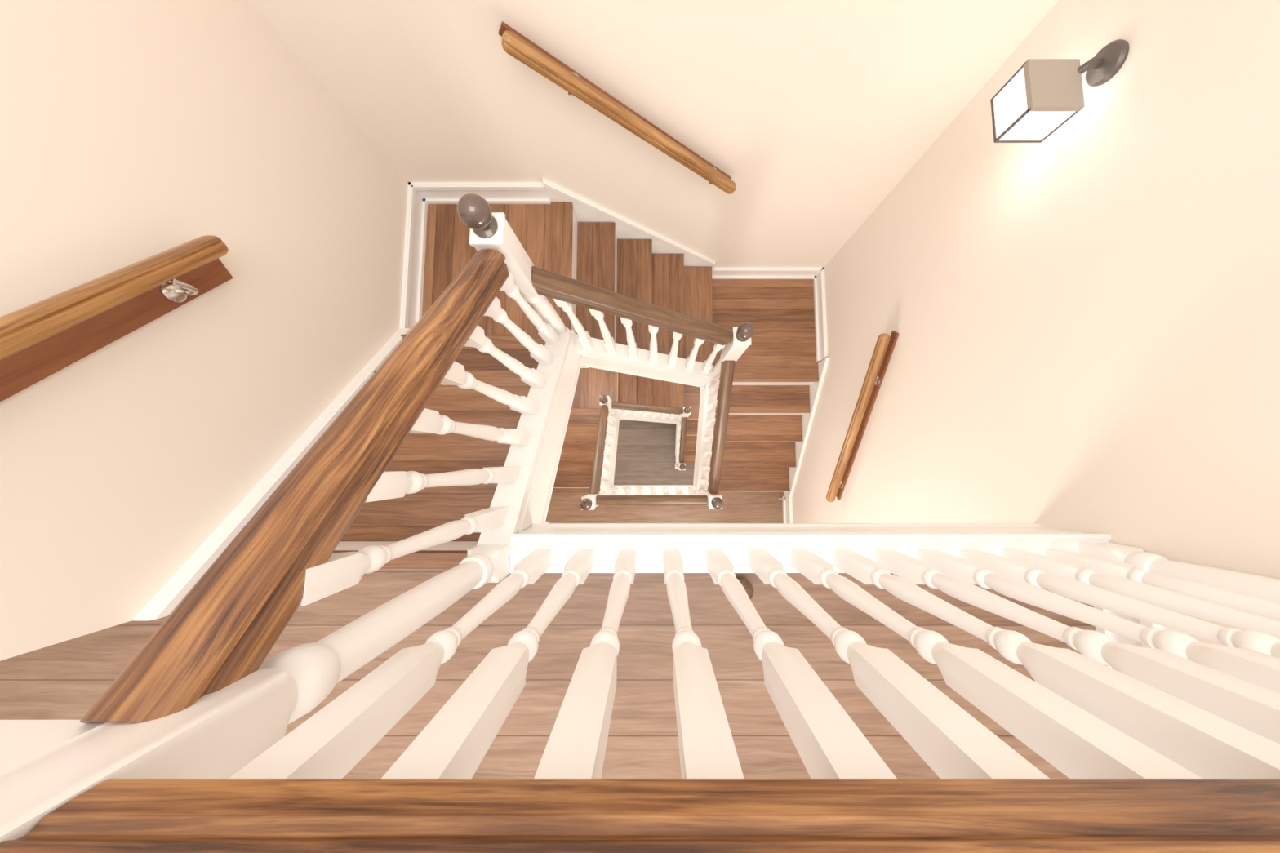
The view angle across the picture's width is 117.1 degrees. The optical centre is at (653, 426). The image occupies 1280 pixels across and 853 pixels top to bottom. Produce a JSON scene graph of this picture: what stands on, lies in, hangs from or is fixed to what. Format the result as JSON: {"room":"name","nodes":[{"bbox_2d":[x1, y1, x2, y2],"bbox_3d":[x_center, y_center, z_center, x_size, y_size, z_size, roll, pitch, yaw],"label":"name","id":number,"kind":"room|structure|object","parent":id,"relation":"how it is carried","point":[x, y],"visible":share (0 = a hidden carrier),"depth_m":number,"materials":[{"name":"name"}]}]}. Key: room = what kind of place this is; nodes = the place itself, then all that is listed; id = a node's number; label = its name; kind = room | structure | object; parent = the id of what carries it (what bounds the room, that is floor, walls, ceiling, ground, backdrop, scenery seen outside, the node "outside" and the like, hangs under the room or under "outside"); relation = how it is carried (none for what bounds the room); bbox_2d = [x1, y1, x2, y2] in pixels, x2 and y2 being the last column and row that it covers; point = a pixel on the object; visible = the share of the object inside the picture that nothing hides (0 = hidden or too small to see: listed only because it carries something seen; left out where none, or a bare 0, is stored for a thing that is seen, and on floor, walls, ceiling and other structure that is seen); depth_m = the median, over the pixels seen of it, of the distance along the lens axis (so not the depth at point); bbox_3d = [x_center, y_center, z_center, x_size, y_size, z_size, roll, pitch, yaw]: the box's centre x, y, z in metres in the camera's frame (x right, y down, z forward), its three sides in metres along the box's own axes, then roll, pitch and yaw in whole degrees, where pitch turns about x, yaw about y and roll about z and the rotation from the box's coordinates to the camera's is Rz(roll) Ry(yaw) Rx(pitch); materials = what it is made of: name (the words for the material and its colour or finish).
{"room":"stairwell","nodes":[
{"label":"stairwell","id":0,"kind":"room"},
{"bbox_2d":[0,0,408,661],"bbox_3d":[-2.038,-0.319,2.585,1.724,6.594,1.808,0,85,0],"label":"wall","id":1,"kind":"structure","parent":0,"point":[131,131],"depth_m":0.94,"materials":[{"name":"beige paint"}]},
{"bbox_2d":[0,235,233,401],"bbox_3d":[-1.126,-0.034,0.613,0.098,0.870,0.942,0,85,0],"label":"handrail","id":2,"kind":"object","parent":1,"relation":"attached to","point":[39,340],"visible":1,"depth_m":0.79,"materials":[{"name":"brown wood"}]},
{"bbox_2d":[132,328,411,620],"bbox_3d":[-1.153,0.006,1.515,0.046,1.186,0.972,0,85,0],"label":"stair skirt board","id":3,"kind":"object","parent":1,"relation":"attached to","point":[170,596],"depth_m":1.11,"materials":[{"name":"white paint"}]},
{"bbox_2d":[400,183,427,328],"bbox_3d":[-1.163,-0.807,1.902,0.026,0.121,0.717,0,85,0],"label":"baseboard","id":4,"kind":"structure","parent":1,"relation":"attached to","point":[411,302],"depth_m":1.89,"materials":[{"name":"white paint"}]},
{"bbox_2d":[422,201,573,334],"bbox_3d":[-0.796,-0.768,1.975,0.759,0.030,0.782,0,85,0],"label":"landing","id":5,"kind":"structure","parent":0,"point":[544,231],"depth_m":1.97,"materials":[{"name":"brown wood"}]},
{"bbox_2d":[333,331,582,568],"bbox_3d":[-0.754,-0.012,1.513,0.772,1.009,0.850,0,85,0],"label":"flight","id":6,"kind":"object","parent":5,"relation":"on","point":[390,521],"visible":0.38,"depth_m":1.38,"materials":[{"name":"brown wood"}]},
{"bbox_2d":[299,506,509,605],"bbox_3d":[-0.420,0.213,0.766,0.041,0.637,0.041,0,85,0],"label":"baluster","id":7,"kind":"object","parent":6,"relation":"on","point":[341,571],"visible":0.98,"depth_m":0.57,"materials":[{"name":"white paint"}]},
{"bbox_2d":[364,466,520,502],"bbox_3d":[-0.420,0.113,0.864,0.041,0.636,0.041,0,85,0],"label":"baluster","id":8,"kind":"object","parent":6,"relation":"on","point":[391,484],"visible":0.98,"depth_m":0.72,"materials":[{"name":"white paint"}]},
{"bbox_2d":[408,408,531,444],"bbox_3d":[-0.420,0.013,0.962,0.041,0.635,0.041,0,85,0],"label":"baluster","id":9,"kind":"object","parent":6,"relation":"on","point":[429,421],"visible":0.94,"depth_m":0.85,"materials":[{"name":"white paint"}]},
{"bbox_2d":[440,361,539,414],"bbox_3d":[-0.420,-0.086,1.059,0.041,0.634,0.041,0,85,0],"label":"baluster","id":10,"kind":"object","parent":6,"relation":"on","point":[456,375],"visible":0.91,"depth_m":0.98,"materials":[{"name":"white paint"}]},
{"bbox_2d":[464,324,547,387],"bbox_3d":[-0.420,-0.186,1.156,0.041,0.633,0.041,0,85,0],"label":"baluster","id":11,"kind":"object","parent":6,"relation":"on","point":[477,340],"visible":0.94,"depth_m":1.09,"materials":[{"name":"white paint"}]},
{"bbox_2d":[483,296,554,364],"bbox_3d":[-0.420,-0.286,1.254,0.041,0.632,0.041,0,85,0],"label":"baluster","id":12,"kind":"object","parent":6,"relation":"on","point":[539,353],"visible":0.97,"depth_m":1.21,"materials":[{"name":"white paint"}]},
{"bbox_2d":[499,269,559,344],"bbox_3d":[-0.420,-0.386,1.351,0.041,0.631,0.041,0,85,0],"label":"baluster","id":13,"kind":"object","parent":6,"relation":"on","point":[545,331],"visible":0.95,"depth_m":1.32,"materials":[{"name":"white paint"}]},
{"bbox_2d":[457,193,588,368],"bbox_3d":[-0.414,-0.438,1.567,0.082,1.403,0.082,0,85,0],"label":"newel post","id":14,"kind":"object","parent":5,"relation":"on","point":[489,229],"visible":0.82,"depth_m":1.00,"materials":[{"name":"white paint"}]},
{"bbox_2d":[531,266,733,345],"bbox_3d":[-0.026,-0.441,1.522,0.780,0.644,0.066,0,85,0],"label":"handrail","id":15,"kind":"object","parent":14,"relation":"attached to","point":[547,283],"visible":0.98,"depth_m":1.42,"materials":[{"name":"brown wood"}]},
{"bbox_2d":[0,568,1095,778],"bbox_3d":[-0.863,1.375,0.956,4.074,0.030,2.030,0,85,0],"label":"floor","id":16,"kind":"structure","parent":0,"point":[64,680],"depth_m":1.01,"materials":[{"name":"laminate"}]},
{"bbox_2d":[0,521,548,842],"bbox_3d":[-0.497,0.311,0.673,0.261,1.403,0.083,0,85,0],"label":"newel post","id":17,"kind":"object","parent":16,"relation":"on","point":[45,765],"visible":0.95,"depth_m":0.34,"materials":[{"name":"white paint"}]},
{"bbox_2d":[80,248,508,724],"bbox_3d":[-0.430,-0.081,0.677,0.076,0.664,0.787,2,85,0],"label":"handrail","id":18,"kind":"object","parent":17,"relation":"attached to","point":[221,633],"visible":0.95,"depth_m":0.45,"materials":[{"name":"brown wood"}]},
{"bbox_2d":[736,577,753,599],"bbox_3d":[0.225,0.415,0.996,0.054,0.060,0.054,0,85,0],"label":"door stop","id":19,"kind":"object","parent":16,"relation":"on","point":[747,585],"visible":0.41,"depth_m":0.97,"materials":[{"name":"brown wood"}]},
{"bbox_2d":[571,367,617,408],"bbox_3d":[-0.796,-0.549,4.440,0.759,0.030,0.782,0,85,0],"label":"floor","id":20,"kind":"structure","parent":0,"point":[592,383],"depth_m":4.42,"materials":[{"name":"brown wood"}]},
{"bbox_2d":[551,408,619,493],"bbox_3d":[-0.764,0.207,3.979,0.752,1.009,0.850,0,85,0],"label":"flight","id":21,"kind":"object","parent":20,"relation":"on","point":[574,472],"visible":0.43,"depth_m":3.86,"materials":[{"name":"brown wood"}]},
{"bbox_2d":[600,475,608,480],"bbox_3d":[-0.430,0.432,3.238,0.041,0.624,0.041,0,85,0],"label":"baluster","id":22,"kind":"object","parent":21,"relation":"on","point":[604,477],"visible":0.5,"depth_m":3.34,"materials":[{"name":"white paint"}]},
{"bbox_2d":[602,462,609,467],"bbox_3d":[-0.430,0.332,3.335,0.041,0.625,0.041,0,85,0],"label":"baluster","id":23,"kind":"object","parent":21,"relation":"on","point":[604,464],"visible":0.46,"depth_m":3.44,"materials":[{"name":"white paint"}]},
{"bbox_2d":[603,450,610,455],"bbox_3d":[-0.430,0.233,3.431,0.041,0.627,0.041,0,85,0],"label":"baluster","id":24,"kind":"object","parent":21,"relation":"on","point":[606,453],"visible":0.41,"depth_m":3.50,"materials":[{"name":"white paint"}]},
{"bbox_2d":[604,439,612,444],"bbox_3d":[-0.430,0.133,3.527,0.041,0.628,0.041,0,85,0],"label":"baluster","id":25,"kind":"object","parent":21,"relation":"on","point":[606,442],"visible":0.54,"depth_m":3.63,"materials":[{"name":"white paint"}]},
{"bbox_2d":[606,427,613,434],"bbox_3d":[-0.430,0.033,3.624,0.041,0.629,0.041,0,85,0],"label":"baluster","id":26,"kind":"object","parent":21,"relation":"on","point":[608,431],"visible":0.45,"depth_m":3.73,"materials":[{"name":"white paint"}]},
{"bbox_2d":[599,395,621,420],"bbox_3d":[-0.432,-0.175,4.029,0.082,1.403,0.082,0,85,0],"label":"newel post","id":27,"kind":"object","parent":21,"relation":"attached to","point":[604,400],"visible":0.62,"depth_m":3.42,"materials":[{"name":"white paint"}]},
{"bbox_2d":[611,400,683,414],"bbox_3d":[-0.058,-0.186,3.957,0.752,0.615,0.066,-1,85,0],"label":"handrail","id":28,"kind":"object","parent":27,"relation":"attached to","point":[615,405],"visible":0.94,"depth_m":3.91,"materials":[{"name":"brown wood"}]},
{"bbox_2d":[607,417,613,424],"bbox_3d":[-0.430,-0.067,3.720,0.041,0.631,0.041,0,85,0],"label":"baluster","id":29,"kind":"object","parent":21,"relation":"on","point":[611,421],"visible":0.46,"depth_m":3.83,"materials":[{"name":"white paint"}]},
{"bbox_2d":[608,406,614,414],"bbox_3d":[-0.430,-0.167,3.816,0.041,0.632,0.041,0,85,0],"label":"baluster","id":30,"kind":"object","parent":21,"relation":"on","point":[611,411],"visible":0.4,"depth_m":3.93,"materials":[{"name":"white paint"}]},
{"bbox_2d":[248,0,1058,267],"bbox_3d":[0.059,-1.160,2.660,2.470,6.594,0.120,0,85,0],"label":"wall","id":31,"kind":"structure","parent":0,"point":[815,111],"depth_m":1.42,"materials":[{"name":"beige paint"}]},
{"bbox_2d":[408,182,551,204],"bbox_3d":[-0.850,-1.151,1.933,0.652,0.121,0.026,0,85,0],"label":"baseboard","id":32,"kind":"structure","parent":31,"relation":"attached to","point":[433,193],"depth_m":1.92,"materials":[{"name":"white paint"}]},
{"bbox_2d":[498,21,736,194],"bbox_3d":[-0.050,-1.155,1.512,0.862,0.704,0.091,0,85,0],"label":"handrail","id":33,"kind":"object","parent":31,"relation":"attached to","point":[515,44],"visible":1,"depth_m":1.38,"materials":[{"name":"brown wood"}]},
{"bbox_2d":[542,177,715,274],"bbox_3d":[-0.056,-1.112,2.397,0.938,1.110,0.022,0,85,0],"label":"stair skirt board","id":34,"kind":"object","parent":31,"relation":"attached to","point":[584,210],"depth_m":2.20,"materials":[{"name":"white paint"}]},
{"bbox_2d":[711,267,824,279],"bbox_3d":[0.793,-1.078,2.755,0.761,0.121,0.026,0,85,0],"label":"baseboard","id":35,"kind":"structure","parent":31,"relation":"attached to","point":[717,273],"depth_m":2.75,"materials":[{"name":"white paint"}]},
{"bbox_2d":[613,419,694,485],"bbox_3d":[-0.863,1.004,5.828,4.314,0.100,3.870,0,85,0],"label":"floor","id":36,"kind":"structure","parent":0,"point":[646,451],"depth_m":5.83,"materials":[{"name":"brown wood"}]},
{"bbox_2d":[675,463,685,470],"bbox_3d":[0.352,0.539,5.285,0.082,1.063,0.082,0,85,0],"label":"newel post","id":37,"kind":"object","parent":36,"relation":"on","point":[679,466],"visible":0.99,"depth_m":4.85,"materials":[{"name":"white paint"}]},
{"bbox_2d":[675,419,697,464],"bbox_3d":[0.737,0.228,5.551,0.838,0.844,0.625,0,85,0],"label":"flight","id":38,"kind":"object","parent":36,"relation":"on","point":[692,424],"visible":0.09,"depth_m":5.51,"materials":[{"name":"brown wood"}]},
{"bbox_2d":[545,491,783,523],"bbox_3d":[-0.863,1.593,3.422,4.074,0.030,2.030,0,85,0],"label":"floor","id":39,"kind":"structure","parent":0,"point":[739,507],"depth_m":3.48,"materials":[{"name":"laminate"}]},
{"bbox_2d":[580,488,609,510],"bbox_3d":[-0.428,0.551,3.136,0.082,1.403,0.082,0,85,0],"label":"newel post","id":40,"kind":"object","parent":39,"relation":"on","point":[588,502],"visible":0.74,"depth_m":2.54,"materials":[{"name":"white paint"}]},
{"bbox_2d":[589,404,608,494],"bbox_3d":[-0.431,0.169,3.119,0.066,0.631,0.762,0,85,0],"label":"handrail","id":41,"kind":"object","parent":40,"relation":"attached to","point":[595,482],"visible":0.93,"depth_m":3.05,"materials":[{"name":"brown wood"}]},
{"bbox_2d":[595,494,707,505],"bbox_3d":[-0.013,0.503,2.675,0.750,0.070,0.066,0,85,0],"label":"handrail","id":42,"kind":"object","parent":40,"relation":"attached to","point":[601,500],"visible":1,"depth_m":2.64,"materials":[{"name":"brown wood"}]},
{"bbox_2d":[609,484,694,494],"bbox_3d":[-0.013,0.583,3.566,0.753,0.205,0.089,0,85,0],"label":"trim","id":43,"kind":"structure","parent":39,"relation":"attached to","point":[634,488],"depth_m":3.47,"materials":[{"name":"white paint"}]},
{"bbox_2d":[606,488,618,494],"bbox_3d":[-0.330,0.540,3.088,0.041,0.763,0.041,0,85,0],"label":"baluster","id":44,"kind":"object","parent":43,"relation":"on","point":[615,491],"visible":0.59,"depth_m":3.28,"materials":[{"name":"white paint"}]},
{"bbox_2d":[621,488,631,494],"bbox_3d":[-0.221,0.540,3.088,0.041,0.763,0.041,0,85,0],"label":"baluster","id":45,"kind":"object","parent":43,"relation":"on","point":[628,491],"visible":0.47,"depth_m":3.28,"materials":[{"name":"white paint"}]},
{"bbox_2d":[635,488,643,494],"bbox_3d":[-0.112,0.540,3.088,0.041,0.763,0.041,0,85,0],"label":"baluster","id":46,"kind":"object","parent":43,"relation":"on","point":[640,491],"visible":0.48,"depth_m":3.24,"materials":[{"name":"white paint"}]},
{"bbox_2d":[650,488,656,494],"bbox_3d":[-0.003,0.540,3.088,0.041,0.763,0.041,0,85,0],"label":"baluster","id":47,"kind":"object","parent":43,"relation":"on","point":[652,491],"visible":0.47,"depth_m":3.25,"materials":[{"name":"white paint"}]},
{"bbox_2d":[663,488,671,494],"bbox_3d":[0.106,0.540,3.088,0.041,0.763,0.041,0,85,0],"label":"baluster","id":48,"kind":"object","parent":43,"relation":"on","point":[665,491],"visible":0.42,"depth_m":3.23,"materials":[{"name":"white paint"}]},
{"bbox_2d":[675,488,685,494],"bbox_3d":[0.215,0.540,3.088,0.041,0.763,0.041,0,85,0],"label":"baluster","id":49,"kind":"object","parent":43,"relation":"on","point":[678,491],"visible":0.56,"depth_m":3.28,"materials":[{"name":"white paint"}]},
{"bbox_2d":[688,488,700,494],"bbox_3d":[0.324,0.540,3.088,0.041,0.763,0.041,0,85,0],"label":"baluster","id":50,"kind":"object","parent":43,"relation":"on","point":[691,491],"visible":0.46,"depth_m":3.28,"materials":[{"name":"white paint"}]},
{"bbox_2d":[694,486,723,509],"bbox_3d":[0.403,0.529,2.967,0.082,1.063,0.082,0,85,0],"label":"newel post","id":51,"kind":"object","parent":39,"relation":"on","point":[714,501],"visible":0.78,"depth_m":2.54,"materials":[{"name":"white paint"}]},
{"bbox_2d":[693,382,814,490],"bbox_3d":[0.759,0.117,3.158,0.794,1.009,0.828,0,85,0],"label":"flight","id":52,"kind":"object","parent":39,"relation":"on","point":[764,422],"visible":0.7,"depth_m":3.05,"materials":[{"name":"brown wood"}]},
{"bbox_2d":[700,479,708,486],"bbox_3d":[0.405,0.430,2.942,0.041,0.590,0.041,0,85,0],"label":"baluster","id":53,"kind":"object","parent":52,"relation":"on","point":[703,482],"visible":0.42,"depth_m":3.04,"materials":[{"name":"white paint"}]},
{"bbox_2d":[701,466,710,471],"bbox_3d":[0.405,0.314,2.865,0.041,0.589,0.041,0,85,0],"label":"baluster","id":54,"kind":"object","parent":52,"relation":"on","point":[704,468],"visible":0.45,"depth_m":2.95,"materials":[{"name":"white paint"}]},
{"bbox_2d":[702,452,711,457],"bbox_3d":[0.405,0.199,2.788,0.041,0.588,0.041,0,85,0],"label":"baluster","id":55,"kind":"object","parent":52,"relation":"on","point":[705,455],"visible":0.44,"depth_m":2.87,"materials":[{"name":"white paint"}]},
{"bbox_2d":[703,435,713,443],"bbox_3d":[0.405,0.084,2.711,0.041,0.586,0.041,0,85,0],"label":"baluster","id":56,"kind":"object","parent":52,"relation":"on","point":[708,439],"visible":0.44,"depth_m":2.80,"materials":[{"name":"white paint"}]},
{"bbox_2d":[705,417,715,428],"bbox_3d":[0.405,-0.032,2.633,0.041,0.585,0.041,0,85,0],"label":"baluster","id":57,"kind":"object","parent":52,"relation":"on","point":[709,424],"visible":0.41,"depth_m":2.74,"materials":[{"name":"white paint"}]},
{"bbox_2d":[706,400,717,412],"bbox_3d":[0.405,-0.147,2.556,0.041,0.583,0.041,0,85,0],"label":"baluster","id":58,"kind":"object","parent":52,"relation":"on","point":[711,407],"visible":0.47,"depth_m":2.66,"materials":[{"name":"white paint"}]},
{"bbox_2d":[708,379,719,395],"bbox_3d":[0.405,-0.262,2.479,0.041,0.582,0.041,0,85,0],"label":"baluster","id":59,"kind":"object","parent":52,"relation":"on","point":[713,390],"visible":0.53,"depth_m":2.59,"materials":[{"name":"white paint"}]},
{"bbox_2d":[684,384,700,419],"bbox_3d":[0.773,-0.482,5.262,0.801,0.030,0.770,0,85,0],"label":"floor","id":60,"kind":"structure","parent":0,"point":[691,393],"depth_m":5.24,"materials":[{"name":"brown wood"}]},
{"bbox_2d":[617,372,684,424],"bbox_3d":[-0.019,-0.476,4.868,0.828,1.009,0.814,0,85,0],"label":"flight","id":61,"kind":"object","parent":60,"relation":"on","point":[631,388],"visible":0.34,"depth_m":4.75,"materials":[{"name":"brown wood"}]},
{"bbox_2d":[621,409,626,414],"bbox_3d":[-0.325,-0.178,4.102,0.041,0.653,0.041,0,85,0],"label":"baluster","id":62,"kind":"object","parent":61,"relation":"on","point":[624,411],"visible":0.41,"depth_m":4.25,"materials":[{"name":"white paint"}]},
{"bbox_2d":[631,410,636,416],"bbox_3d":[-0.217,-0.171,4.189,0.041,0.655,0.041,0,85,0],"label":"baluster","id":63,"kind":"object","parent":61,"relation":"on","point":[634,412],"visible":0.39,"depth_m":4.31,"materials":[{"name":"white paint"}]},
{"bbox_2d":[680,406,690,420],"bbox_3d":[0.360,-0.117,4.852,0.082,1.403,0.082,0,85,0],"label":"newel post","id":64,"kind":"object","parent":60,"relation":"on","point":[686,411],"visible":0.62,"depth_m":4.21,"materials":[{"name":"white paint"}]},
{"bbox_2d":[679,417,687,463],"bbox_3d":[0.356,0.161,4.747,0.066,0.486,0.575,1,85,0],"label":"handrail","id":65,"kind":"object","parent":64,"relation":"attached to","point":[684,420],"visible":0.91,"depth_m":4.71,"materials":[{"name":"brown wood"}]},
{"bbox_2d":[706,490,781,491],"bbox_3d":[-0.863,1.601,3.506,4.074,0.140,2.030,0,85,0],"label":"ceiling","id":66,"kind":"structure","parent":0,"point":[706,491],"depth_m":3.56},
{"bbox_2d":[711,279,819,382],"bbox_3d":[0.773,-0.701,2.797,0.801,0.030,0.770,0,85,0],"label":"landing","id":67,"kind":"structure","parent":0,"point":[780,313],"depth_m":2.79,"materials":[{"name":"brown wood"}]},
{"bbox_2d":[570,209,713,387],"bbox_3d":[-0.019,-0.713,2.404,0.828,1.009,0.780,0,85,0],"label":"flight","id":68,"kind":"object","parent":67,"relation":"on","point":[629,268],"visible":0.7,"depth_m":2.30,"materials":[{"name":"brown wood"}]},
{"bbox_2d":[553,298,593,350],"bbox_3d":[-0.325,-0.432,1.640,0.041,0.653,0.041,0,85,0],"label":"baluster","id":69,"kind":"object","parent":68,"relation":"on","point":[584,337],"visible":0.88,"depth_m":1.64,"materials":[{"name":"white paint"}]},
{"bbox_2d":[588,308,616,355],"bbox_3d":[-0.217,-0.424,1.726,0.041,0.655,0.041,0,85,0],"label":"baluster","id":70,"kind":"object","parent":68,"relation":"on","point":[609,343],"visible":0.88,"depth_m":1.73,"materials":[{"name":"white paint"}]},
{"bbox_2d":[620,317,637,359],"bbox_3d":[-0.109,-0.416,1.813,0.041,0.656,0.041,0,85,0],"label":"baluster","id":71,"kind":"object","parent":68,"relation":"on","point":[632,345],"visible":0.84,"depth_m":1.81,"materials":[{"name":"white paint"}]},
{"bbox_2d":[648,324,658,363],"bbox_3d":[-0.001,-0.409,1.900,0.041,0.657,0.041,0,85,0],"label":"baluster","id":72,"kind":"object","parent":68,"relation":"on","point":[653,331],"visible":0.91,"depth_m":1.89,"materials":[{"name":"white paint"}]},
{"bbox_2d":[668,331,682,366],"bbox_3d":[0.107,-0.401,1.987,0.041,0.659,0.041,0,85,0],"label":"baluster","id":73,"kind":"object","parent":68,"relation":"on","point":[676,336],"visible":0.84,"depth_m":1.99,"materials":[{"name":"white paint"}]},
{"bbox_2d":[685,337,704,370],"bbox_3d":[0.215,-0.393,2.074,0.041,0.660,0.041,0,85,0],"label":"baluster","id":74,"kind":"object","parent":68,"relation":"on","point":[690,363],"visible":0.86,"depth_m":2.08,"materials":[{"name":"white paint"}]},
{"bbox_2d":[702,343,725,373],"bbox_3d":[0.323,-0.386,2.160,0.041,0.661,0.041,0,85,0],"label":"baluster","id":75,"kind":"object","parent":68,"relation":"on","point":[707,365],"visible":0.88,"depth_m":2.18,"materials":[{"name":"white paint"}]},
{"bbox_2d":[700,322,754,390],"bbox_3d":[0.405,-0.362,2.389,0.082,1.403,0.082,0,85,0],"label":"newel post","id":76,"kind":"object","parent":67,"relation":"on","point":[742,335],"visible":0.85,"depth_m":1.85,"materials":[{"name":"white paint"}]},
{"bbox_2d":[708,360,735,494],"bbox_3d":[0.404,0.034,2.373,0.066,0.656,0.796,0,85,0],"label":"handrail","id":77,"kind":"object","parent":76,"relation":"attached to","point":[727,367],"visible":0.94,"depth_m":2.31,"materials":[{"name":"brown wood"}]},
{"bbox_2d":[791,0,1279,646],"bbox_3d":[1.234,0.708,2.494,0.120,6.594,3.630,0,85,0],"label":"wall","id":78,"kind":"structure","parent":0,"point":[1086,317],"depth_m":1.04,"materials":[{"name":"beige paint"}]},
{"bbox_2d":[782,496,792,523],"bbox_3d":[1.161,1.605,3.320,0.026,0.170,1.990,0,85,0],"label":"baseboard","id":79,"kind":"structure","parent":78,"relation":"attached to","point":[787,504],"depth_m":3.40,"materials":[{"name":"white paint"}]},
{"bbox_2d":[781,357,829,497],"bbox_3d":[1.163,0.086,3.137,0.022,1.145,0.998,0,85,0],"label":"baseboard","id":80,"kind":"structure","parent":78,"relation":"attached to","point":[815,388],"depth_m":2.97,"materials":[{"name":"white paint"}]},
{"bbox_2d":[509,523,1111,573],"bbox_3d":[0.403,0.335,1.103,1.543,0.205,0.098,0,85,0],"label":"trim","id":81,"kind":"structure","parent":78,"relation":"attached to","point":[564,540],"depth_m":1.01,"materials":[{"name":"white paint"}]},
{"bbox_2d":[228,549,551,778],"bbox_3d":[-0.283,0.303,0.635,0.041,0.742,0.041,0,85,0],"label":"baluster","id":82,"kind":"object","parent":81,"relation":"on","point":[328,744],"visible":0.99,"depth_m":0.38,"materials":[{"name":"white paint"}]},
{"bbox_2d":[381,549,594,778],"bbox_3d":[-0.174,0.303,0.635,0.041,0.742,0.041,0,85,0],"label":"baluster","id":83,"kind":"object","parent":81,"relation":"on","point":[454,744],"visible":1,"depth_m":0.37,"materials":[{"name":"white paint"}]},
{"bbox_2d":[533,549,636,778],"bbox_3d":[-0.065,0.303,0.635,0.041,0.742,0.041,0,85,0],"label":"baluster","id":84,"kind":"object","parent":81,"relation":"on","point":[575,747],"visible":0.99,"depth_m":0.37,"materials":[{"name":"white paint"}]},
{"bbox_2d":[662,549,744,778],"bbox_3d":[0.044,0.303,0.635,0.041,0.742,0.041,0,85,0],"label":"baluster","id":85,"kind":"object","parent":81,"relation":"on","point":[707,748],"visible":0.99,"depth_m":0.37,"materials":[{"name":"white paint"}]},
{"bbox_2d":[705,549,897,778],"bbox_3d":[0.153,0.303,0.635,0.041,0.742,0.041,0,85,0],"label":"baluster","id":86,"kind":"object","parent":81,"relation":"on","point":[829,744],"visible":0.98,"depth_m":0.37,"materials":[{"name":"white paint"}]},
{"bbox_2d":[747,549,1049,778],"bbox_3d":[0.262,0.303,0.635,0.041,0.742,0.041,0,85,0],"label":"baluster","id":87,"kind":"object","parent":81,"relation":"on","point":[953,743],"visible":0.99,"depth_m":0.38,"materials":[{"name":"white paint"}]},
{"bbox_2d":[790,549,1202,778],"bbox_3d":[0.371,0.303,0.635,0.041,0.742,0.041,0,85,0],"label":"baluster","id":88,"kind":"object","parent":81,"relation":"on","point":[1079,744],"visible":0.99,"depth_m":0.38,"materials":[{"name":"white paint"}]},
{"bbox_2d":[832,549,1279,778],"bbox_3d":[0.480,0.303,0.635,0.041,0.742,0.041,0,85,0],"label":"baluster","id":89,"kind":"object","parent":81,"relation":"on","point":[1208,745],"visible":0.99,"depth_m":0.39,"materials":[{"name":"white paint"}]},
{"bbox_2d":[875,549,1279,744],"bbox_3d":[0.589,0.303,0.635,0.041,0.742,0.041,0,85,0],"label":"baluster","id":90,"kind":"object","parent":81,"relation":"on","point":[1255,708],"visible":0.95,"depth_m":0.46,"materials":[{"name":"white paint"}]},
{"bbox_2d":[917,549,1279,693],"bbox_3d":[0.698,0.303,0.635,0.041,0.742,0.041,0,85,0],"label":"baluster","id":91,"kind":"object","parent":81,"relation":"on","point":[1254,667],"visible":0.88,"depth_m":0.57,"materials":[{"name":"white paint"}]},
{"bbox_2d":[960,549,1279,658],"bbox_3d":[0.807,0.303,0.635,0.041,0.742,0.041,0,85,0],"label":"baluster","id":92,"kind":"object","parent":81,"relation":"on","point":[1076,590],"visible":0.81,"depth_m":0.67,"materials":[{"name":"white paint"}]},
{"bbox_2d":[1002,549,1279,638],"bbox_3d":[0.916,0.303,0.635,0.041,0.742,0.041,0,85,0],"label":"baluster","id":93,"kind":"object","parent":81,"relation":"on","point":[1166,599],"visible":0.73,"depth_m":0.71,"materials":[{"name":"white paint"}]},
{"bbox_2d":[1044,549,1279,621],"bbox_3d":[1.025,0.303,0.635,0.041,0.742,0.041,0,85,0],"label":"baluster","id":94,"kind":"object","parent":81,"relation":"on","point":[1268,609],"visible":0.65,"depth_m":0.75,"materials":[{"name":"white paint"}]},
{"bbox_2d":[1078,542,1279,603],"bbox_3d":[1.132,0.295,0.537,0.082,0.939,0.082,0,85,0],"label":"baluster","id":95,"kind":"object","parent":81,"relation":"on","point":[1258,586],"visible":0.56,"depth_m":0.81,"materials":[{"name":"white paint"}]},
{"bbox_2d":[0,778,1279,852],"bbox_3d":[0.402,0.268,0.232,1.540,0.070,0.066,0,85,0],"label":"handrail","id":96,"kind":"object","parent":95,"relation":"attached to","point":[114,815],"visible":1,"depth_m":0.23,"materials":[{"name":"brown wood"}]},
{"bbox_2d":[813,269,827,361],"bbox_3d":[1.161,-0.777,2.728,0.026,0.121,0.630,0,85,0],"label":"baseboard","id":97,"kind":"structure","parent":78,"relation":"attached to","point":[819,282],"depth_m":2.72,"materials":[{"name":"white paint"}]},
{"bbox_2d":[826,330,898,502],"bbox_3d":[1.128,0.003,2.175,0.092,0.720,0.887,0,85,0],"label":"handrail","id":98,"kind":"object","parent":78,"relation":"attached to","point":[885,344],"visible":1,"depth_m":2.10,"materials":[{"name":"brown wood"}]},
{"bbox_2d":[990,39,1128,142],"bbox_3d":[1.075,-0.899,1.045,0.199,0.167,0.158,0,85,0],"label":"wall lamp","id":99,"kind":"object","parent":78,"relation":"attached to","point":[1042,95],"visible":1,"depth_m":1.02,"materials":[{"name":"metal"}]},
{"bbox_2d":[1093,605,1164,669],"bbox_3d":[1.161,1.379,0.880,0.026,0.121,2.008,0,85,0],"label":"baseboard","id":100,"kind":"structure","parent":78,"relation":"attached to","point":[1118,638],"depth_m":0.96,"materials":[{"name":"white paint"}]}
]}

